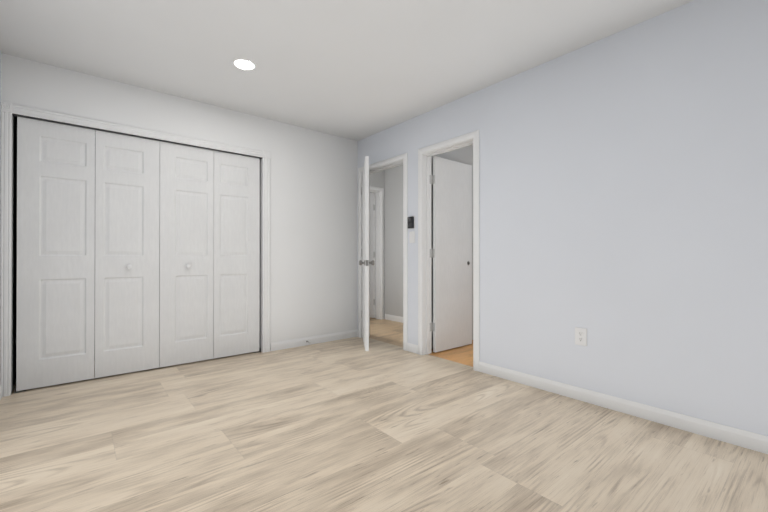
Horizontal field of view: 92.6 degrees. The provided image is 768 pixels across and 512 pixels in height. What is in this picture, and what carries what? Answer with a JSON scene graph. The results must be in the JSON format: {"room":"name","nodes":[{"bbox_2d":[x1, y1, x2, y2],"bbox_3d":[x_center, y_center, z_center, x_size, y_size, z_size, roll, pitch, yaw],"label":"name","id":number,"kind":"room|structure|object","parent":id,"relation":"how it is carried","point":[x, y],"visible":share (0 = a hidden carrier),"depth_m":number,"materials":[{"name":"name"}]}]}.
{"room":"empty bedroom","nodes":[
{"label":"empty bedroom","id":0,"kind":"room"},
{"bbox_2d":[0,51,0,192],"bbox_3d":[-1.231,-0.229,0.713,0.120,2.440,4.807,0,0,-40],"label":"wall","id":1,"kind":"structure","parent":0,"point":[0,121],"depth_m":2.59,"materials":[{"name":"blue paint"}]},
{"bbox_2d":[13,117,94,385],"bbox_3d":[-1.861,-0.218,3.903,3.223,2.440,0.670,0,0,-40],"label":"wall","id":2,"kind":"structure","parent":0,"point":[15,259],"depth_m":2.87,"materials":[{"name":"grey"}]},
{"bbox_2d":[1,53,357,342],"bbox_3d":[-1.609,-0.219,3.599,3.223,2.440,0.120,0,0,-40],"label":"wall","id":3,"kind":"structure","parent":0,"point":[313,233],"depth_m":3.98,"materials":[{"name":"white paint"}]},
{"bbox_2d":[14,116,94,392],"bbox_3d":[-2.519,-0.011,2.822,0.458,2.017,0.034,0,0,-40],"label":"closet door","id":4,"kind":"structure","parent":3,"relation":"in","point":[55,337],"depth_m":2.81,"materials":[{"name":"paint"}]},
{"bbox_2d":[95,130,159,377],"bbox_3d":[-2.157,-0.015,3.100,0.446,2.005,0.070,0,0,-40],"label":"closet door","id":5,"kind":"structure","parent":3,"relation":"in","point":[127,189],"depth_m":3.09,"materials":[{"name":"paint"}]},
{"bbox_2d":[0,101,270,396],"bbox_3d":[-1.989,-0.049,3.268,1.976,2.096,0.146,0,0,-40],"label":"trim","id":6,"kind":"structure","parent":3,"relation":"attached to","point":[8,109],"depth_m":2.71,"materials":[{"name":"white wood"}]},
{"bbox_2d":[12,113,261,158],"bbox_3d":[-2.000,-1.026,3.263,1.839,0.012,0.053,0,0,-40],"label":"trim","id":7,"kind":"structure","parent":3,"relation":"attached to","point":[18,115],"depth_m":3.08,"materials":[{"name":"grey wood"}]},
{"bbox_2d":[159,141,213,367],"bbox_3d":[-1.811,-0.015,3.386,0.446,2.005,0.070,0,0,-40],"label":"closet door","id":8,"kind":"structure","parent":3,"relation":"in","point":[186,254],"depth_m":3.38,"materials":[{"name":"paint"}]},
{"bbox_2d":[213,151,260,358],"bbox_3d":[-1.471,-0.008,3.691,0.458,2.017,0.034,0,0,-40],"label":"closet door","id":9,"kind":"structure","parent":3,"relation":"in","point":[236,314],"depth_m":3.67,"materials":[{"name":"paint"}]},
{"bbox_2d":[270,330,357,350],"bbox_3d":[-0.755,0.960,4.210,1.123,0.086,0.023,0,0,-40],"label":"baseboard","id":10,"kind":"structure","parent":3,"relation":"attached to","point":[299,342],"depth_m":4.16,"materials":[{"name":"white wood"}]},
{"bbox_2d":[0,0,693,140],"bbox_3d":[-0.056,-1.491,3.174,5.065,0.100,7.090,0,0,-40],"label":"ceiling","id":11,"kind":"structure","parent":0,"point":[356,70],"depth_m":2.51,"materials":[{"name":"paint"}]},
{"bbox_2d":[232,58,256,70],"bbox_3d":[-1.050,-1.440,2.759,0.176,0.005,0.176,0,0,-40],"label":"recessed light","id":12,"kind":"object","parent":11,"relation":"in","point":[244,64],"visible":1,"depth_m":2.76,"materials":[{"name":"white plastic"}]},
{"bbox_2d":[370,170,383,187],"bbox_3d":[-0.404,-0.212,5.616,0.968,2.440,0.120,0,0,-40],"label":"wall","id":13,"kind":"structure","parent":0,"point":[376,179],"depth_m":5.79,"materials":[{"name":"paint"}]},
{"bbox_2d":[370,193,374,317],"bbox_3d":[-0.391,-0.009,6.194,0.162,2.018,0.761,0,0,-40],"label":"hall door","id":14,"kind":"structure","parent":13,"relation":"in","point":[372,254],"depth_m":5.92,"materials":[{"name":"paint"}]},
{"bbox_2d":[370,186,383,319],"bbox_3d":[-0.389,-0.040,5.627,0.890,2.095,0.155,0,0,-40],"label":"door frame","id":15,"kind":"structure","parent":13,"relation":"attached to","point":[378,254],"depth_m":5.84,"materials":[{"name":"white wood"}]},
{"bbox_2d":[0,317,767,511],"bbox_3d":[0.329,1.050,3.484,6.066,0.100,7.090,0,0,-40],"label":"floor","id":16,"kind":"structure","parent":0,"point":[348,425],"depth_m":1.93,"materials":[{"name":"brown wood"}]},
{"bbox_2d":[370,165,402,318],"bbox_3d":[0.117,-0.211,5.840,0.120,2.440,3.200,0,0,-40],"label":"wall","id":17,"kind":"structure","parent":0,"point":[393,240],"depth_m":5.71,"materials":[{"name":"paint"}]},
{"bbox_2d":[385,314,402,322],"bbox_3d":[0.551,0.963,5.209,0.012,0.086,1.682,0,0,-40],"label":"baseboard","id":18,"kind":"structure","parent":17,"relation":"attached to","point":[393,318],"depth_m":5.65,"materials":[{"name":"white wood"}]},
{"bbox_2d":[431,145,472,348],"bbox_3d":[1.048,-0.216,4.456,1.723,2.440,0.120,0,0,-40],"label":"wall","id":19,"kind":"structure","parent":0,"point":[464,155],"depth_m":4.22,"materials":[{"name":"paint"}]},
{"bbox_2d":[358,0,767,435],"bbox_3d":[0.521,-0.219,3.648,0.120,2.440,7.090,0,0,-40],"label":"wall","id":20,"kind":"structure","parent":0,"point":[623,189],"depth_m":2.30,"materials":[{"name":"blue paint"}]},
{"bbox_2d":[359,156,373,350],"bbox_3d":[-0.213,-0.024,4.139,0.162,2.003,0.768,0,0,-6],"label":"entry door","id":21,"kind":"structure","parent":20,"relation":"in","point":[364,262],"depth_m":3.77,"materials":[{"name":"paint"}]},
{"bbox_2d":[358,153,407,350],"bbox_3d":[0.013,-0.044,4.260,0.155,2.095,0.888,0,0,-40],"label":"door frame","id":22,"kind":"structure","parent":20,"relation":"attached to","point":[404,157],"depth_m":4.06,"materials":[{"name":"white wood"}]},
{"bbox_2d":[407,216,414,228],"bbox_3d":[0.278,-0.348,3.818,0.038,0.132,0.082,0,0,-40],"label":"thermostat","id":23,"kind":"object","parent":20,"relation":"attached to","point":[411,222],"visible":1,"depth_m":3.80,"materials":[{"name":"grey plastic"}]},
{"bbox_2d":[409,231,414,242],"bbox_3d":[0.292,-0.197,3.822,0.010,0.120,0.079,0,0,-40],"label":"rocker light switch","id":24,"kind":"object","parent":20,"relation":"attached to","point":[411,236],"visible":1,"depth_m":3.82,"materials":[{"name":"white plastic"}]},
{"bbox_2d":[418,130,479,370],"bbox_3d":[0.637,-0.047,3.507,0.155,2.095,0.745,0,0,-40],"label":"door frame","id":25,"kind":"structure","parent":20,"relation":"attached to","point":[474,135],"depth_m":3.71,"materials":[{"name":"white wood"}]},
{"bbox_2d":[430,156,471,352],"bbox_3d":[0.713,-0.017,3.977,0.660,2.018,0.107,0,0,-40],"label":"door","id":26,"kind":"structure","parent":20,"relation":"in","point":[451,255],"depth_m":3.93,"materials":[{"name":"paint"}]},
{"bbox_2d":[575,327,586,345],"bbox_3d":[1.359,0.557,2.534,0.008,0.120,0.079,0,0,-40],"label":"duplex electrical outlet","id":27,"kind":"object","parent":20,"relation":"attached to","point":[580,336],"visible":1,"depth_m":2.53,"materials":[{"name":"white plastic"}]},
{"bbox_2d":[479,361,767,453],"bbox_3d":[1.730,0.952,2.082,0.012,0.086,2.841,0,0,-40],"label":"baseboard","id":28,"kind":"structure","parent":20,"relation":"attached to","point":[736,436],"depth_m":2.25,"materials":[{"name":"white wood"}]}
]}

